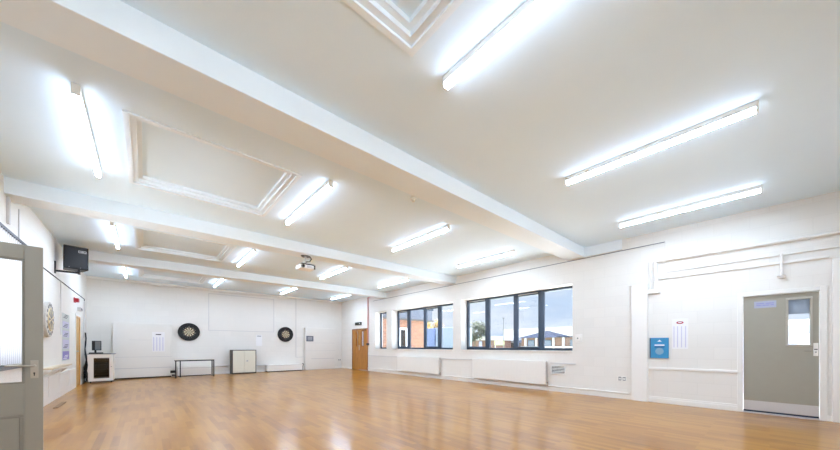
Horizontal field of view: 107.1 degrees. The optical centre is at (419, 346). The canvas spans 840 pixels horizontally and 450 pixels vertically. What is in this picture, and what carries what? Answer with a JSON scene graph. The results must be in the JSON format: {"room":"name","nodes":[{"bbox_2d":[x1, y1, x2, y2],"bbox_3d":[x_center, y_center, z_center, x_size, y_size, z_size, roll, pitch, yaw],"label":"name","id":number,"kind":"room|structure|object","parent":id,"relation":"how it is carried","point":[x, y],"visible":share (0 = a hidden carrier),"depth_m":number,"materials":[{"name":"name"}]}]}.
{"room":"community hall","nodes":[
{"label":"community hall","id":0,"kind":"room"},
{"bbox_2d":[0,173,85,382],"bbox_3d":[-5.793,-0.595,4.119,0.300,3.470,16.950,0,0,-42],"label":"wall","id":1,"kind":"structure","parent":0,"point":[33,232],"depth_m":6.50,"materials":[{"name":"white paint"}]},
{"bbox_2d":[6,196,10,224],"bbox_3d":[-5.782,-1.910,4.355,0.030,0.380,0.050,0,0,-42],"label":"wall strip","id":2,"kind":"object","parent":1,"relation":"attached to","point":[8,199],"visible":1,"depth_m":4.34,"materials":[{"name":"white paint"}]},
{"bbox_2d":[0,365,21,370],"bbox_3d":[-5.210,-0.605,3.546,0.250,1.870,3.720,0,0,-42],"label":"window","id":3,"kind":"structure","parent":1,"relation":"in","point":[3,368],"depth_m":4.30,"materials":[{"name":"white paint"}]},
{"bbox_2d":[0,222,26,365],"bbox_3d":[-5.082,-0.677,3.559,0.091,1.855,3.570,0,0,-42],"label":"vertical blind","id":4,"kind":"object","parent":1,"relation":"attached to","point":[10,270],"visible":0.71,"depth_m":4.34,"materials":[{"name":"white fabric"}]},
{"bbox_2d":[18,209,19,237],"bbox_3d":[-6.147,-1.880,4.753,0.012,0.440,0.030,0,0,-42],"label":"wall strip","id":5,"kind":"object","parent":1,"relation":"attached to","point":[18,209],"visible":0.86,"depth_m":4.74,"materials":[{"name":"white paint"}]},
{"bbox_2d":[0,241,42,449],"bbox_3d":[-3.497,0.144,2.351,0.166,1.968,0.813,0,0,41],"label":"door","id":6,"kind":"structure","parent":1,"relation":"in","point":[21,403],"depth_m":2.58,"materials":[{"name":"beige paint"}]},
{"bbox_2d":[43,302,53,336],"bbox_3d":[-7.267,-0.525,6.066,0.078,0.690,0.690,0,0,-42],"label":"round board","id":7,"kind":"object","parent":1,"relation":"attached to","point":[48,313],"visible":0.95,"depth_m":5.95,"materials":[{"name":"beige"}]},
{"bbox_2d":[43,364,71,376],"bbox_3d":[-7.630,0.505,6.532,0.155,0.190,2.100,0,0,-42],"label":"wall shelf","id":8,"kind":"object","parent":1,"relation":"attached to","point":[62,367],"visible":0.77,"depth_m":6.28,"materials":[{"name":"white paint"}]},
{"bbox_2d":[43,368,75,399],"bbox_3d":[-8.039,0.805,6.905,0.038,0.410,4.400,0,0,-42],"label":"cladding","id":9,"kind":"object","parent":1,"relation":"attached to","point":[53,384],"visible":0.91,"depth_m":6.76,"materials":[{"name":"white paint"}]},
{"bbox_2d":[60,282,60,334],"bbox_3d":[-8.210,-0.870,7.088,0.014,1.220,0.014,0,0,-42],"label":"conduit pipe","id":10,"kind":"object","parent":1,"relation":"attached to","point":[60,282],"visible":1,"depth_m":7.08,"materials":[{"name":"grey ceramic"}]},
{"bbox_2d":[43,378,83,406],"bbox_3d":[-5.673,1.075,4.225,0.020,0.130,16.150,0,0,-42],"label":"baseboard","id":11,"kind":"structure","parent":1,"relation":"attached to","point":[59,394],"depth_m":6.89,"materials":[{"name":"white paint"}]},
{"bbox_2d":[43,267,84,300],"bbox_3d":[-8.730,-1.473,7.668,0.021,0.065,5.860,0,0,-42],"label":"cable","id":12,"kind":"object","parent":1,"relation":"attached to","point":[43,267],"visible":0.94,"depth_m":7.16,"materials":[{"name":"grey plastic"}]},
{"bbox_2d":[62,313,68,360],"bbox_3d":[-8.654,-0.220,7.575,0.006,1.140,0.940,0,0,-42],"label":"poster","id":13,"kind":"object","parent":1,"relation":"attached to","point":[65,318],"visible":1,"depth_m":7.53,"materials":[{"name":"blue paper"}]},
{"bbox_2d":[54,261,80,274],"bbox_3d":[-7.702,-1.700,6.776,0.370,0.260,0.120,0,0,-42],"label":"bracket","id":14,"kind":"object","parent":1,"relation":"attached to","point":[78,272],"visible":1,"depth_m":6.73,"materials":[{"name":"black metal"}]},
{"bbox_2d":[63,244,88,271],"bbox_3d":[-7.734,-1.958,6.945,0.364,0.505,0.377,0,0,33],"label":"loudspeaker","id":15,"kind":"object","parent":14,"relation":"attached to","point":[75,258],"visible":1,"depth_m":6.85,"materials":[{"name":"black plastic"}]},
{"bbox_2d":[75,313,80,385],"bbox_3d":[-9.950,0.110,8.845,0.352,2.060,0.880,0,0,-42],"label":"door","id":16,"kind":"structure","parent":1,"relation":"in","point":[77,316],"depth_m":9.07,"materials":[{"name":"orange wood"}]},
{"bbox_2d":[83,301,87,381],"bbox_3d":[-10.609,-0.143,9.852,0.088,2.535,0.534,0,0,-42],"label":"cable bundle","id":17,"kind":"object","parent":1,"relation":"attached to","point":[85,367],"visible":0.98,"depth_m":9.73,"materials":[{"name":"grey rubber"}]},
{"bbox_2d":[86,278,341,373],"bbox_3d":[-7.686,-0.595,13.434,9.230,3.470,0.300,0,0,-42],"label":"wall","id":18,"kind":"structure","parent":0,"point":[108,302],"depth_m":12.23,"materials":[{"name":"white paint"}]},
{"bbox_2d":[113,322,171,379],"bbox_3d":[-9.890,0.165,11.088,1.560,1.950,0.285,0,0,-42],"label":"wall panel","id":19,"kind":"object","parent":18,"relation":"attached to","point":[135,358],"visible":0.78,"depth_m":10.91,"materials":[{"name":"white paint"}]},
{"bbox_2d":[152,332,164,351],"bbox_3d":[-9.490,-0.165,11.248,0.350,0.710,0.005,0,0,-42],"label":"notice sheet","id":20,"kind":"object","parent":19,"relation":"attached to","point":[158,338],"visible":1,"depth_m":11.25,"materials":[{"name":"white paper"}]},
{"bbox_2d":[178,323,199,340],"bbox_3d":[-8.977,-0.555,12.048,0.690,0.690,0.060,0,0,-42],"label":"dartboard","id":21,"kind":"object","parent":18,"relation":"attached to","point":[186,331],"visible":1,"depth_m":12.02,"materials":[{"name":"black rubber"}]},
{"bbox_2d":[86,276,342,302],"bbox_3d":[-7.557,-2.295,13.288,9.230,0.070,0.090,0,0,-42],"label":"trim","id":22,"kind":"structure","parent":18,"relation":"attached to","point":[92,277],"depth_m":12.22,"materials":[{"name":"white paint"}]},
{"bbox_2d":[208,293,273,331],"bbox_3d":[-7.588,-1.390,13.308,2.490,1.500,0.018,0,0,-42],"label":"projection screen","id":23,"kind":"object","parent":18,"relation":"attached to","point":[225,312],"visible":1,"depth_m":13.21,"materials":[{"name":"white fabric"}]},
{"bbox_2d":[176,366,341,375],"bbox_3d":[-7.580,1.090,13.314,9.230,0.100,0.020,0,0,-42],"label":"baseboard","id":24,"kind":"structure","parent":18,"relation":"attached to","point":[222,372],"depth_m":12.94,"materials":[{"name":"white paint"}]},
{"bbox_2d":[256,335,261,345],"bbox_3d":[-7.125,-0.260,13.727,0.240,0.480,0.006,0,0,-42],"label":"notice sheet","id":25,"kind":"object","parent":18,"relation":"attached to","point":[258,337],"visible":1,"depth_m":13.72,"materials":[{"name":"white paper"}]},
{"bbox_2d":[278,327,292,341],"bbox_3d":[-6.269,-0.555,14.450,0.690,0.690,0.060,0,0,-42],"label":"dartboard","id":26,"kind":"object","parent":18,"relation":"attached to","point":[285,334],"visible":1,"depth_m":14.42,"materials":[{"name":"black rubber"}]},
{"bbox_2d":[304,328,334,369],"bbox_3d":[-4.997,0.120,15.481,1.530,2.040,0.205,0,0,-42],"label":"wall panel","id":27,"kind":"object","parent":18,"relation":"attached to","point":[319,353],"visible":0.96,"depth_m":15.37,"materials":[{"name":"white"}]},
{"bbox_2d":[306,336,312,340],"bbox_3d":[-5.340,-0.370,15.038,0.350,0.260,0.014,0,0,-42],"label":"wall plate","id":28,"kind":"object","parent":27,"relation":"attached to","point":[308,338],"visible":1,"depth_m":15.02,"materials":[{"name":"grey plastic"}]},
{"bbox_2d":[0,0,839,301],"bbox_3d":[-2.220,-2.455,7.287,10.050,0.250,16.950,0,0,-42],"label":"ceiling","id":29,"kind":"structure","parent":0,"point":[581,85],"depth_m":3.19,"materials":[{"name":"white paint"}]},
{"bbox_2d":[71,82,101,177],"bbox_3d":[-3.649,-2.280,3.420,0.058,0.100,1.806,0,0,-42],"label":"tube light","id":30,"kind":"object","parent":29,"relation":"attached to","point":[76,92],"visible":1,"depth_m":3.16,"materials":[{"name":"white plastic"}]},
{"bbox_2d":[110,221,119,248],"bbox_3d":[-6.310,-2.280,6.420,0.058,0.100,1.806,0,0,-42],"label":"tube light","id":31,"kind":"object","parent":29,"relation":"attached to","point":[112,224],"visible":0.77,"depth_m":6.25,"materials":[{"name":"white plastic"}]},
{"bbox_2d":[122,267,126,277],"bbox_3d":[-8.958,-2.280,9.405,0.058,0.100,1.806,0,0,-42],"label":"tube light","id":32,"kind":"object","parent":29,"relation":"attached to","point":[123,268],"visible":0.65,"depth_m":9.32,"materials":[{"name":"white plastic"}]},
{"bbox_2d":[137,269,208,283],"bbox_3d":[-8.159,-2.422,10.274,1.770,0.215,1.800,0,0,-42],"label":"ceiling hatch","id":33,"kind":"object","parent":29,"relation":"attached to","point":[143,273],"visible":0.55,"depth_m":10.62,"materials":[{"name":"white paint"}]},
{"bbox_2d":[133,227,236,261],"bbox_3d":[-5.517,-2.422,7.297,1.770,0.215,1.800,0,0,-42],"label":"ceiling hatch","id":34,"kind":"object","parent":29,"relation":"attached to","point":[150,240],"visible":0.78,"depth_m":7.43,"materials":[{"name":"white paint"}]},
{"bbox_2d":[122,109,301,216],"bbox_3d":[-2.863,-2.422,4.305,1.770,0.215,1.800,0,0,-42],"label":"ceiling recess","id":35,"kind":"object","parent":29,"relation":"attached to","point":[162,156],"visible":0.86,"depth_m":4.24,"materials":[{"name":"white paint"}]},
{"bbox_2d":[213,279,223,286],"bbox_3d":[-7.155,-2.280,11.004,0.058,0.100,1.806,0,0,-42],"label":"tube light","id":36,"kind":"object","parent":29,"relation":"attached to","point":[215,284],"visible":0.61,"depth_m":11.02,"materials":[{"name":"white plastic"}]},
{"bbox_2d":[62,247,385,298],"bbox_3d":[-5.048,-2.217,10.460,9.230,0.225,0.410,0,0,-42],"label":"beam","id":37,"kind":"structure","parent":29,"relation":"attached to","point":[95,257],"depth_m":9.32,"materials":[{"name":"white paint"}]},
{"bbox_2d":[4,177,455,284],"bbox_3d":[-2.394,-2.217,7.468,9.230,0.225,0.410,0,0,-42],"label":"beam","id":38,"kind":"structure","parent":29,"relation":"attached to","point":[20,192],"depth_m":5.61,"materials":[{"name":"white paint"}]},
{"bbox_2d":[301,255,311,262],"bbox_3d":[-2.666,-2.007,7.216,0.240,0.204,0.204,0,0,-42],"label":"mount","id":39,"kind":"object","parent":38,"relation":"attached to","point":[305,257],"visible":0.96,"depth_m":7.21,"materials":[{"name":"grey plastic"}]},
{"bbox_2d":[296,263,314,271],"bbox_3d":[-2.666,-1.845,7.235,0.354,0.120,0.327,0,0,-42],"label":"projector","id":40,"kind":"object","parent":39,"relation":"hanging from","point":[302,266],"visible":1,"depth_m":7.16,"materials":[{"name":"white paint"}]},
{"bbox_2d":[237,249,255,266],"bbox_3d":[-4.507,-2.280,8.019,0.058,0.100,1.806,0,0,-42],"label":"tube light","id":41,"kind":"object","parent":29,"relation":"attached to","point":[248,255],"visible":0.81,"depth_m":7.88,"materials":[{"name":"white plastic"}]},
{"bbox_2d":[280,288,296,293],"bbox_3d":[-5.352,-2.280,12.603,0.058,0.100,1.806,0,0,-42],"label":"tube light","id":42,"kind":"object","parent":29,"relation":"attached to","point":[289,289],"visible":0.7,"depth_m":12.63,"materials":[{"name":"white plastic"}]},
{"bbox_2d":[0,0,583,260],"bbox_3d":[0.307,-2.217,4.423,9.230,0.225,0.410,0,0,-42],"label":"beam","id":43,"kind":"structure","parent":29,"relation":"attached to","point":[114,34],"depth_m":2.64,"materials":[{"name":"white paint"}]},
{"bbox_2d":[285,180,332,224],"bbox_3d":[-1.846,-2.280,5.019,0.058,0.100,1.806,0,0,-42],"label":"tube light","id":44,"kind":"object","parent":29,"relation":"attached to","point":[328,185],"visible":1,"depth_m":4.84,"materials":[{"name":"white plastic"}]},
{"bbox_2d":[320,266,347,278],"bbox_3d":[-2.704,-2.280,9.619,0.058,0.100,1.806,0,0,-42],"label":"tube light","id":45,"kind":"object","parent":29,"relation":"attached to","point":[343,268],"visible":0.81,"depth_m":9.49,"materials":[{"name":"white plastic"}]},
{"bbox_2d":[331,294,347,299],"bbox_3d":[-3.631,-2.280,14.130,0.058,0.100,1.806,0,0,-42],"label":"tube light","id":46,"kind":"object","parent":29,"relation":"attached to","point":[342,295],"visible":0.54,"depth_m":14.16,"materials":[{"name":"white plastic"}]},
{"bbox_2d":[378,278,408,287],"bbox_3d":[-0.984,-2.280,11.145,0.058,0.100,1.806,0,0,-42],"label":"tube light","id":47,"kind":"object","parent":29,"relation":"attached to","point":[403,279],"visible":0.84,"depth_m":11.06,"materials":[{"name":"white plastic"}]},
{"bbox_2d":[342,0,463,56],"bbox_3d":[-0.145,-2.422,1.241,1.770,0.215,1.750,0,0,-42],"label":"ceiling hatch","id":48,"kind":"object","parent":29,"relation":"attached to","point":[408,19],"visible":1,"depth_m":2.22,"materials":[{"name":"white paint"}]},
{"bbox_2d":[392,225,449,251],"bbox_3d":[-0.043,-2.280,6.619,0.058,0.100,1.806,0,0,-42],"label":"tube light","id":49,"kind":"object","parent":29,"relation":"attached to","point":[445,228],"visible":1,"depth_m":6.48,"materials":[{"name":"white plastic"}]},
{"bbox_2d":[457,249,514,267],"bbox_3d":[1.677,-2.280,8.145,0.058,0.100,1.806,0,0,-42],"label":"tube light","id":50,"kind":"object","parent":29,"relation":"attached to","point":[510,252],"visible":1,"depth_m":8.05,"materials":[{"name":"white plastic"}]},
{"bbox_2d":[443,0,552,90],"bbox_3d":[0.815,-2.280,2.020,0.058,0.100,1.806,0,0,-42],"label":"tube light","id":51,"kind":"object","parent":29,"relation":"attached to","point":[529,9],"visible":1,"depth_m":2.29,"materials":[{"name":"white plastic"}]},
{"bbox_2d":[565,100,758,185],"bbox_3d":[2.618,-2.280,3.619,0.058,0.100,1.806,0,0,-42],"label":"tube light","id":52,"kind":"object","parent":29,"relation":"attached to","point":[752,108],"visible":1,"depth_m":3.42,"materials":[{"name":"white plastic"}]},
{"bbox_2d":[619,184,761,227],"bbox_3d":[4.338,-2.280,5.145,0.058,0.100,1.806,0,0,-42],"label":"tube light","id":53,"kind":"object","parent":29,"relation":"attached to","point":[755,189],"visible":1,"depth_m":5.00,"materials":[{"name":"white plastic"}]},
{"bbox_2d":[43,368,839,449],"bbox_3d":[-2.220,1.215,7.287,10.050,0.150,16.950,0,0,-42],"label":"floor","id":54,"kind":"structure","parent":0,"point":[337,408],"depth_m":4.76,"materials":[{"name":"brown wood"}]},
{"bbox_2d":[53,402,65,408],"bbox_3d":[-6.959,1.133,5.991,0.060,0.015,0.800,0,0,-42],"label":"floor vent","id":55,"kind":"structure","parent":54,"relation":"on","point":[61,403],"depth_m":5.92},
{"bbox_2d":[87,353,115,382],"bbox_3d":[-10.136,0.684,9.889,0.600,0.912,0.732,0,0,-42],"label":"base cabinet","id":56,"kind":"object","parent":54,"relation":"on","point":[101,367],"visible":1,"depth_m":9.68,"materials":[{"name":"white wood"}]},
{"bbox_2d":[92,341,100,351],"bbox_3d":[-10.190,0.028,9.762,0.230,0.400,0.180,0,0,-24],"label":"monitor","id":57,"kind":"object","parent":56,"relation":"on","point":[96,345],"visible":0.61,"depth_m":9.75,"materials":[{"name":"black plastic"}]},
{"bbox_2d":[177,366,210,376],"bbox_3d":[-8.774,0.960,12.076,1.060,0.360,0.287,0,0,-42],"label":"radiator cover","id":58,"kind":"object","parent":54,"relation":"on","point":[186,370],"visible":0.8,"depth_m":11.97,"materials":[{"name":"white paint"}]},
{"bbox_2d":[174,359,213,377],"bbox_3d":[-8.387,0.811,11.542,1.170,0.658,0.440,0,0,-42],"label":"side table","id":59,"kind":"object","parent":54,"relation":"on","point":[175,360],"visible":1,"depth_m":11.42,"materials":[{"name":"grey metal"}]},
{"bbox_2d":[230,350,255,373],"bbox_3d":[-7.443,0.645,13.054,0.890,0.990,0.510,0,0,-42],"label":"base cabinet","id":60,"kind":"object","parent":54,"relation":"on","point":[241,361],"visible":0.98,"depth_m":12.85,"materials":[{"name":"beige laminate"}]},
{"bbox_2d":[265,363,303,371],"bbox_3d":[-6.206,0.967,14.287,1.636,0.345,0.388,0,0,-42],"label":"radiator cover","id":61,"kind":"object","parent":54,"relation":"on","point":[276,367],"visible":0.99,"depth_m":14.08,"materials":[{"name":"white metal"}]},
{"bbox_2d":[342,191,839,415],"bbox_3d":[1.382,-0.595,10.483,0.420,3.470,16.950,0,0,-42],"label":"wall","id":62,"kind":"structure","parent":0,"point":[600,284],"depth_m":6.28,"materials":[{"name":"white paint"}]},
{"bbox_2d":[352,328,367,369],"bbox_3d":[-2.879,0.145,15.052,0.210,1.990,1.500,0,0,-42],"label":"door","id":63,"kind":"structure","parent":62,"relation":"in","point":[360,352],"depth_m":14.98,"materials":[{"name":"brown wood"}]},
{"bbox_2d":[366,297,370,344],"bbox_3d":[-2.253,-1.171,14.196,0.090,2.241,0.630,0,0,-42],"label":"pipe","id":64,"kind":"object","parent":62,"relation":"attached to","point":[367,343],"visible":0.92,"depth_m":14.40,"materials":[{"name":"metal"}]},
{"bbox_2d":[381,312,386,349],"bbox_3d":[-1.611,-0.695,13.796,0.380,1.670,0.900,0,0,-42],"label":"window","id":65,"kind":"structure","parent":62,"relation":"in","point":[382,348],"depth_m":14.18,"materials":[{"name":"clear glass"}]},
{"bbox_2d":[397,356,440,374],"bbox_3d":[-0.089,0.706,11.742,0.109,0.619,2.455,0,0,-42],"label":"radiator","id":66,"kind":"object","parent":62,"relation":"attached to","point":[430,365],"visible":1,"depth_m":11.59,"materials":[{"name":"white metal"}]},
{"bbox_2d":[392,303,452,349],"bbox_3d":[0.094,-0.685,11.874,0.380,1.650,3.460,0,0,-42],"label":"window","id":67,"kind":"structure","parent":62,"relation":"in","point":[408,347],"depth_m":11.94,"materials":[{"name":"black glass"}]},
{"bbox_2d":[369,368,628,393],"bbox_3d":[1.030,1.010,10.525,0.049,0.028,10.380,0,0,-42],"label":"pipe","id":68,"kind":"object","parent":62,"relation":"attached to","point":[369,368],"visible":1,"depth_m":8.53,"materials":[{"name":"white metal"}]},
{"bbox_2d":[472,358,547,385],"bbox_3d":[2.476,0.698,8.850,0.109,0.634,2.445,0,0,-42],"label":"radiator","id":69,"kind":"object","parent":62,"relation":"attached to","point":[524,371],"visible":1,"depth_m":8.68,"materials":[{"name":"white metal"}]},
{"bbox_2d":[472,358,545,361],"bbox_3d":[2.453,0.389,8.860,0.082,0.016,2.390,0,0,-42],"label":"grille","id":70,"kind":"object","parent":69,"relation":"attached to","point":[473,359],"depth_m":8.95,"materials":[{"name":"white metal"}]},
{"bbox_2d":[461,286,571,351],"bbox_3d":[2.656,-0.695,8.986,0.380,1.670,3.560,0,0,-42],"label":"window","id":71,"kind":"structure","parent":62,"relation":"in","point":[541,293],"depth_m":8.99,"materials":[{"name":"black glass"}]},
{"bbox_2d":[375,242,663,300],"bbox_3d":[1.371,-2.072,10.166,0.016,0.041,10.610,0,0,-42],"label":"cable","id":72,"kind":"object","parent":62,"relation":"attached to","point":[660,242],"visible":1,"depth_m":8.07,"materials":[{"name":"grey plastic"}]},
{"bbox_2d":[551,365,565,374],"bbox_3d":[3.471,0.595,7.792,0.025,0.230,0.370,0,0,-42],"label":"air vent","id":73,"kind":"object","parent":62,"relation":"in","point":[555,369],"visible":1,"depth_m":7.79,"materials":[{"name":"white paint"}]},
{"bbox_2d":[575,334,581,342],"bbox_3d":[3.789,-0.190,7.412,0.053,0.200,0.160,0,0,-42],"label":"thermostat","id":74,"kind":"object","parent":62,"relation":"attached to","point":[578,337],"visible":1,"depth_m":7.40,"materials":[{"name":"white paint"}]},
{"bbox_2d":[342,366,831,421],"bbox_3d":[1.217,1.080,10.337,0.020,0.120,16.150,0,0,-42],"label":"baseboard","id":75,"kind":"structure","parent":62,"relation":"attached to","point":[704,404],"depth_m":6.97,"materials":[{"name":"white paint"}]},
{"bbox_2d":[584,239,621,256],"bbox_3d":[4.140,-2.220,7.034,0.030,0.220,0.770,0,0,-42],"label":"trim","id":76,"kind":"structure","parent":62,"relation":"attached to","point":[616,245],"depth_m":7.00,"materials":[{"name":"white paint"}]},
{"bbox_2d":[618,376,626,380],"bbox_3d":[4.402,0.705,6.752,0.014,0.100,0.170,0,0,-42],"label":"double socket","id":77,"kind":"object","parent":62,"relation":"attached to","point":[620,378],"visible":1,"depth_m":6.74,"materials":[{"name":"white plastic"}]},
{"bbox_2d":[632,284,647,401],"bbox_3d":[4.599,-0.070,6.486,0.070,2.420,0.280,0,0,-42],"label":"trim","id":78,"kind":"structure","parent":62,"relation":"attached to","point":[639,292],"depth_m":6.45,"materials":[{"name":"white paint"}]},
{"bbox_2d":[648,289,659,293],"bbox_3d":[4.759,-1.115,6.307,0.070,0.090,0.200,0,0,-42],"label":"junction box","id":79,"kind":"object","parent":62,"relation":"attached to","point":[651,291],"visible":1,"depth_m":6.28,"materials":[{"name":"white paint"}]},
{"bbox_2d":[650,338,668,357],"bbox_3d":[4.827,0.035,6.258,0.032,0.410,0.307,0,0,-42],"label":"sign","id":80,"kind":"object","parent":62,"relation":"attached to","point":[659,347],"visible":1,"depth_m":6.24,"materials":[{"name":"blue plastic"}]},
{"bbox_2d":[655,348,663,354],"bbox_3d":[4.822,0.100,6.242,0.002,0.135,0.135,0,0,-42],"label":"print","id":81,"kind":"object","parent":80,"relation":"attached to","point":[658,351],"depth_m":6.24},
{"bbox_2d":[672,318,687,348],"bbox_3d":[5.052,-0.245,6.025,0.005,0.590,0.240,0,0,-42],"label":"notice sheet","id":82,"kind":"object","parent":62,"relation":"attached to","point":[679,326],"visible":1,"depth_m":6.02,"materials":[{"name":"white paper"}]},
{"bbox_2d":[648,367,736,372],"bbox_3d":[5.139,0.448,5.916,0.020,0.045,1.290,0,0,-42],"label":"trim","id":83,"kind":"structure","parent":62,"relation":"attached to","point":[657,368],"depth_m":5.85,"materials":[{"name":"white paint"}]},
{"bbox_2d":[659,255,828,279],"bbox_3d":[5.515,-1.363,5.481,0.035,0.035,2.080,0,0,-42],"label":"cable trunking","id":84,"kind":"object","parent":62,"relation":"attached to","point":[826,256],"visible":1,"depth_m":5.32,"materials":[{"name":"white paint"}]},
{"bbox_2d":[654,230,839,288],"bbox_3d":[5.657,-1.452,5.291,0.074,0.584,2.709,0,0,-42],"label":"conduit pipe","id":85,"kind":"object","parent":62,"relation":"attached to","point":[807,237],"visible":1,"depth_m":5.36,"materials":[{"name":"white paint"}]},
{"bbox_2d":[777,254,785,278],"bbox_3d":[5.869,-1.302,5.032,0.100,0.395,0.100,0,0,-42],"label":"wall sensor","id":86,"kind":"object","parent":62,"relation":"attached to","point":[781,255],"visible":1,"depth_m":5.02,"materials":[{"name":"white paint"}]},
{"bbox_2d":[737,285,826,420],"bbox_3d":[5.933,0.105,5.123,0.163,2.070,0.960,0,0,-42],"label":"door","id":87,"kind":"structure","parent":62,"relation":"in","point":[782,378],"depth_m":5.08,"materials":[{"name":"grey wood"}]},
{"bbox_2d":[832,258,839,422],"bbox_3d":[6.392,-0.090,4.481,0.050,2.460,0.520,0,0,-42],"label":"trim","id":88,"kind":"structure","parent":62,"relation":"attached to","point":[835,261],"depth_m":4.63,"materials":[{"name":"white paint"}]},
{"bbox_3d":[3.230,-0.595,1.128,9.230,3.470,0.300,0,0,-42],"label":"wall","id":89,"kind":"structure","parent":0,"visible":0},
{"bbox_2d":[667,246,839,271],"bbox_3d":[5.739,-1.488,5.224,0.022,0.037,2.500,0,0,-42],"label":"conduit pipe","id":90,"kind":"object","parent":89,"relation":"attached to","point":[834,246],"visible":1,"depth_m":5.25,"materials":[{"name":"white paint"}]},
{"label":"outside","id":91,"kind":"structure","parent":0,"visible":0},
{"bbox_3d":[3.378,1.615,56.468,160.000,0.250,160.000,0,0,-42],"label":"ground","id":92,"kind":"structure","parent":91,"visible":0},
{"bbox_2d":[383,309,432,347],"bbox_3d":[-1.868,-0.285,17.325,3.800,3.550,3.600,0,0,-42],"label":"brick building","id":93,"kind":"structure","parent":92,"relation":"on","point":[417,316],"depth_m":16.49,"materials":[{"name":"orange brick"}]},
{"bbox_2d":[470,321,484,345],"bbox_3d":[8.523,-1.300,48.026,4.055,5.591,4.246,0,0,-42],"label":"tree","id":94,"kind":"object","parent":92,"relation":"on","point":[475,335],"visible":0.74,"depth_m":47.11,"materials":[{"name":"green plant"}]},
{"bbox_2d":[472,336,513,347],"bbox_3d":[10.708,-0.060,53.479,5.800,3.100,9.000,0,0,-42],"label":"roofed building","id":95,"kind":"structure","parent":92,"relation":"on","point":[507,340],"depth_m":50.34,"materials":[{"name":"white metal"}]},
{"bbox_2d":[494,341,502,347],"bbox_3d":[11.372,0.325,44.443,0.100,2.270,1.600,0,0,-42],"label":"board","id":96,"kind":"object","parent":92,"relation":"on","point":[495,342],"visible":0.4,"depth_m":44.48,"materials":[{"name":"white"}]},
{"bbox_2d":[503,318,503,347],"bbox_3d":[11.203,-1.165,41.620,0.240,5.310,0.200,0,0,-42],"label":"lamp post","id":97,"kind":"object","parent":92,"relation":"on","point":[503,318],"visible":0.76,"depth_m":41.59,"materials":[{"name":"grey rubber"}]},
{"bbox_2d":[511,338,521,347],"bbox_3d":[17.933,-0.135,53.472,4.800,3.250,7.800,0,0,-42],"label":"garage","id":98,"kind":"structure","parent":92,"relation":"on","point":[520,339],"depth_m":52.40,"materials":[{"name":"white"}]},
{"bbox_2d":[504,326,571,336],"bbox_3d":[37.947,-1.485,77.776,20.400,5.950,26.400,0,0,-42],"label":"warehouse","id":99,"kind":"structure","parent":92,"relation":"on","point":[566,330],"depth_m":74.28,"materials":[{"name":"white metal"}]},
{"bbox_2d":[519,331,571,347],"bbox_3d":[19.841,-0.360,42.732,6.600,3.700,10.600,0,0,-42],"label":"bungalow","id":100,"kind":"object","parent":92,"relation":"on","point":[552,339],"visible":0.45,"depth_m":41.42,"materials":[{"name":"white brick"}]},
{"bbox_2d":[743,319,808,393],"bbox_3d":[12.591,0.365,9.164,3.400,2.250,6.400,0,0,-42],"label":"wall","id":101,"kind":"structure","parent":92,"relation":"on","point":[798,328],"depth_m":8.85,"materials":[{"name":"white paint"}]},
{"bbox_3d":[-4.525,1.465,42.773,22.000,0.050,50.000,0,0,-42],"label":"lawn","id":102,"kind":"structure","parent":92,"relation":"on","visible":0},
{"bbox_2d":[427,328,435,345],"bbox_3d":[1.097,-0.175,33.724,2.440,3.330,3.860,0,0,-42],"label":"storage container","id":103,"kind":"object","parent":102,"relation":"on","point":[431,332],"visible":0.21,"depth_m":31.88,"materials":[{"name":"blue metal"}]},
{"bbox_2d":[427,319,443,328],"bbox_3d":[1.323,-1.193,42.320,3.523,5.376,4.146,0,0,39],"label":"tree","id":104,"kind":"object","parent":102,"relation":"on","point":[428,323],"visible":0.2,"depth_m":42.37,"materials":[{"name":"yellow plant"}]},
{"bbox_2d":[435,327,471,347],"bbox_3d":[3.386,-0.175,31.143,2.440,3.330,2.760,0,0,-42],"label":"storage container","id":105,"kind":"object","parent":102,"relation":"on","point":[447,332],"visible":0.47,"depth_m":30.35,"materials":[{"name":"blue metal"}]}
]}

